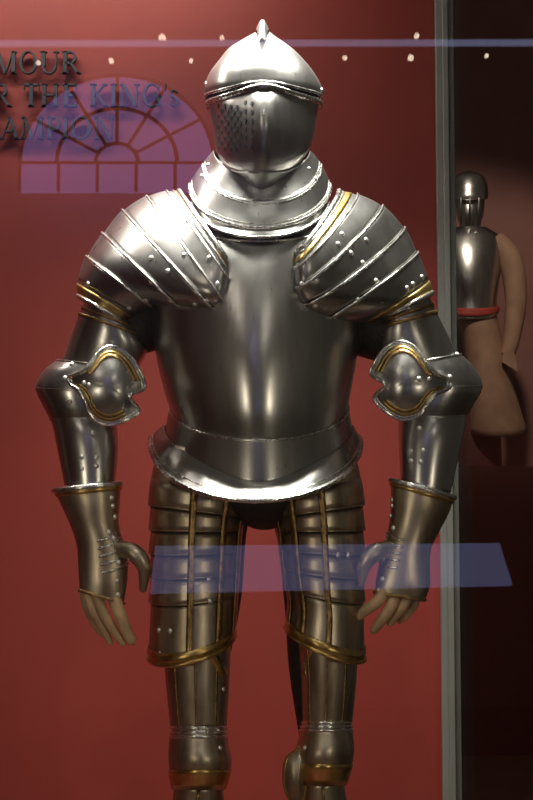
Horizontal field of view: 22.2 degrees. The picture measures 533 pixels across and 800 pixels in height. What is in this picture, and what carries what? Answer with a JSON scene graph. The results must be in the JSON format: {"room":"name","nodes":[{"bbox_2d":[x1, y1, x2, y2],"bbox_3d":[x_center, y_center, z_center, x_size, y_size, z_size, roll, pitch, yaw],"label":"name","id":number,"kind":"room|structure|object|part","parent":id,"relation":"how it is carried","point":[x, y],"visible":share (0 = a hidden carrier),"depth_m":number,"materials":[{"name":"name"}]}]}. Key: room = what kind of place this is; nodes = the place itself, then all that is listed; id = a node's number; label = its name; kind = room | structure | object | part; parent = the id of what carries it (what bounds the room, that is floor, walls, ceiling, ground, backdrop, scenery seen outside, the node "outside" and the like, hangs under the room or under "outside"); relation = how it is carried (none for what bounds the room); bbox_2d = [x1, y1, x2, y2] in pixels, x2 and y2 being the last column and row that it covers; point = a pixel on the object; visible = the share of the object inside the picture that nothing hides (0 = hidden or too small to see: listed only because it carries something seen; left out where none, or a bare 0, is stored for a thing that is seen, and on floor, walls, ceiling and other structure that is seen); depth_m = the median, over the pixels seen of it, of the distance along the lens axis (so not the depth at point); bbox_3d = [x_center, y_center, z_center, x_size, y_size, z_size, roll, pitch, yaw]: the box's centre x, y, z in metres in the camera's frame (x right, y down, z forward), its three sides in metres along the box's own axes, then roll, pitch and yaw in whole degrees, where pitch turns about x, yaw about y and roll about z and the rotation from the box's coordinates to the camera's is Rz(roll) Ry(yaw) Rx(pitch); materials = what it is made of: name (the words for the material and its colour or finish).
{"room":"museum gallery","nodes":[
{"label":"museum gallery","id":0,"kind":"room"},
{"bbox_2d":[0,0,441,799],"bbox_3d":[-0.905,0.113,3.030,2.589,3.250,0.060,0,-5,0],"label":"wall","id":1,"kind":"structure","parent":0,"point":[83,717],"depth_m":3.01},
{"bbox_2d":[0,51,178,139],"bbox_3d":[-0.453,-0.685,3.050,0.512,0.203,0.011,0,-5,0],"label":"lettering","id":2,"kind":"object","parent":1,"relation":"attached to","point":[12,60],"depth_m":3.04,"materials":[{"name":"stone"}]},
{"bbox_2d":[453,0,532,465],"bbox_3d":[2.945,-0.585,9.776,5.111,5.700,0.200,0,-5,0],"label":"wall","id":3,"kind":"structure","parent":0,"point":[493,39],"depth_m":9.78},
{"bbox_2d":[462,755,532,799],"bbox_3d":[0.500,1.694,1.772,10.000,0.100,17.000,0,-5,0],"label":"floor","id":4,"kind":"structure","parent":0,"point":[484,777],"depth_m":7.53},
{"bbox_2d":[434,0,461,799],"bbox_3d":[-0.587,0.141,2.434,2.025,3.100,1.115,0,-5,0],"label":"vertical post","id":5,"kind":"object","parent":4,"relation":"on","point":[443,9],"visible":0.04,"depth_m":2.99,"materials":[{"name":"grey metal"}]},
{"bbox_2d":[35,19,482,799],"bbox_3d":[-0.002,0.250,2.359,0.782,1.871,0.397,1,-5,-13],"label":"suit","id":6,"kind":"object","parent":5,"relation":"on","point":[257,299],"visible":1,"depth_m":2.31,"materials":[{"name":"metal"}]},
{"bbox_3d":[-0.325,0.089,2.402,0.127,0.141,0.134,0,-5,0],"label":"forearm plate","id":7,"kind":"part","parent":6,"relation":"part of","materials":[{"name":"metal"}]},
{"bbox_3d":[-0.291,-0.111,2.420,0.157,0.135,0.135,0,-5,0],"label":"arm plate","id":8,"kind":"part","parent":6,"relation":"part of","materials":[{"name":"metal"}]},
{"bbox_3d":[-0.273,0.234,2.319,0.036,0.018,0.009,2,-5,-24],"label":"knuckle plate","id":9,"kind":"part","parent":6,"relation":"part of","materials":[{"name":"metal"}]},
{"bbox_3d":[-0.262,0.259,2.323,0.054,0.024,0.016,3,-6,-37],"label":"knuckle plate","id":10,"kind":"part","parent":6,"relation":"part of","materials":[{"name":"metal"}]},
{"bbox_3d":[-0.267,0.246,2.321,0.045,0.023,0.013,3,-5,-31],"label":"knuckle plate","id":11,"kind":"part","parent":6,"relation":"part of","materials":[{"name":"metal"}]},
{"bbox_3d":[-0.257,0.273,2.334,0.032,0.025,0.069,-2,-5,25],"label":"knuckle plate","id":12,"kind":"part","parent":6,"relation":"part of","materials":[{"name":"metal"}]},
{"bbox_3d":[-0.257,0.287,2.318,0.051,0.021,0.013,3,-5,-31],"label":"knuckle plate","id":13,"kind":"part","parent":6,"relation":"part of","materials":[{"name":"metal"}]},
{"bbox_3d":[-0.013,0.076,2.371,0.333,0.144,0.310,0,-5,0],"label":"waist plate","id":14,"kind":"part","parent":6,"relation":"part of","materials":[{"name":"metal"}]},
{"bbox_3d":[-0.012,-0.354,2.427,0.254,0.151,0.269,0,-5,0],"label":"collar plate","id":15,"kind":"part","parent":6,"relation":"part of","materials":[{"name":"metal"}]},
{"bbox_3d":[-0.008,-0.387,2.430,0.214,0.130,0.237,0,-5,0],"label":"collar plate","id":16,"kind":"part","parent":6,"relation":"part of","materials":[{"name":"metal"}]},
{"bbox_3d":[0.206,0.282,2.322,0.041,0.014,0.011,-4,-6,44],"label":"knuckle plate","id":17,"kind":"part","parent":6,"relation":"part of","materials":[{"name":"metal"}]},
{"bbox_3d":[0.210,0.270,2.323,0.043,0.016,0.011,-4,-6,44],"label":"knuckle plate","id":18,"kind":"part","parent":6,"relation":"part of","materials":[{"name":"metal"}]},
{"bbox_3d":[0.216,0.246,2.326,0.011,0.017,0.042,4,-6,-44],"label":"knuckle plate","id":19,"kind":"part","parent":6,"relation":"part of","materials":[{"name":"metal"}]},
{"bbox_3d":[0.219,0.234,2.327,0.011,0.016,0.040,4,-6,-43],"label":"knuckle plate","id":20,"kind":"part","parent":6,"relation":"part of","materials":[{"name":"metal"}]},
{"bbox_3d":[0.213,0.258,2.325,0.011,0.016,0.042,4,-6,-44],"label":"knuckle plate","id":21,"kind":"part","parent":6,"relation":"part of","materials":[{"name":"metal"}]},
{"bbox_3d":[0.271,-0.115,2.421,0.151,0.142,0.135,0,-5,0],"label":"arm plate","id":22,"kind":"part","parent":6,"relation":"part of","materials":[{"name":"metal"}]},
{"bbox_3d":[0.296,0.092,2.402,0.125,0.150,0.134,0,-5,0],"label":"forearm plate","id":23,"kind":"part","parent":6,"relation":"part of","materials":[{"name":"metal"}]},
{"bbox_2d":[459,466,532,754],"bbox_3d":[1.365,1.298,8.524,0.620,1.750,0.500,0,-5,0],"label":"plinth","id":24,"kind":"object","parent":4,"relation":"on","point":[496,502],"visible":0.58,"depth_m":8.28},
{"bbox_2d":[455,171,526,465],"bbox_3d":[1.308,-0.529,8.653,0.698,1.905,0.396,0,-5,0],"label":"mannequin","id":25,"kind":"object","parent":24,"relation":"on","point":[482,254],"visible":0.77,"depth_m":8.53,"materials":[{"name":"metal"}]},
{"bbox_3d":[1.320,-0.561,8.646,0.345,0.098,0.331,0,-5,0],"label":"waist sash","id":26,"kind":"part","parent":25,"relation":"part of","materials":[{"name":"red fabric"}]}
]}

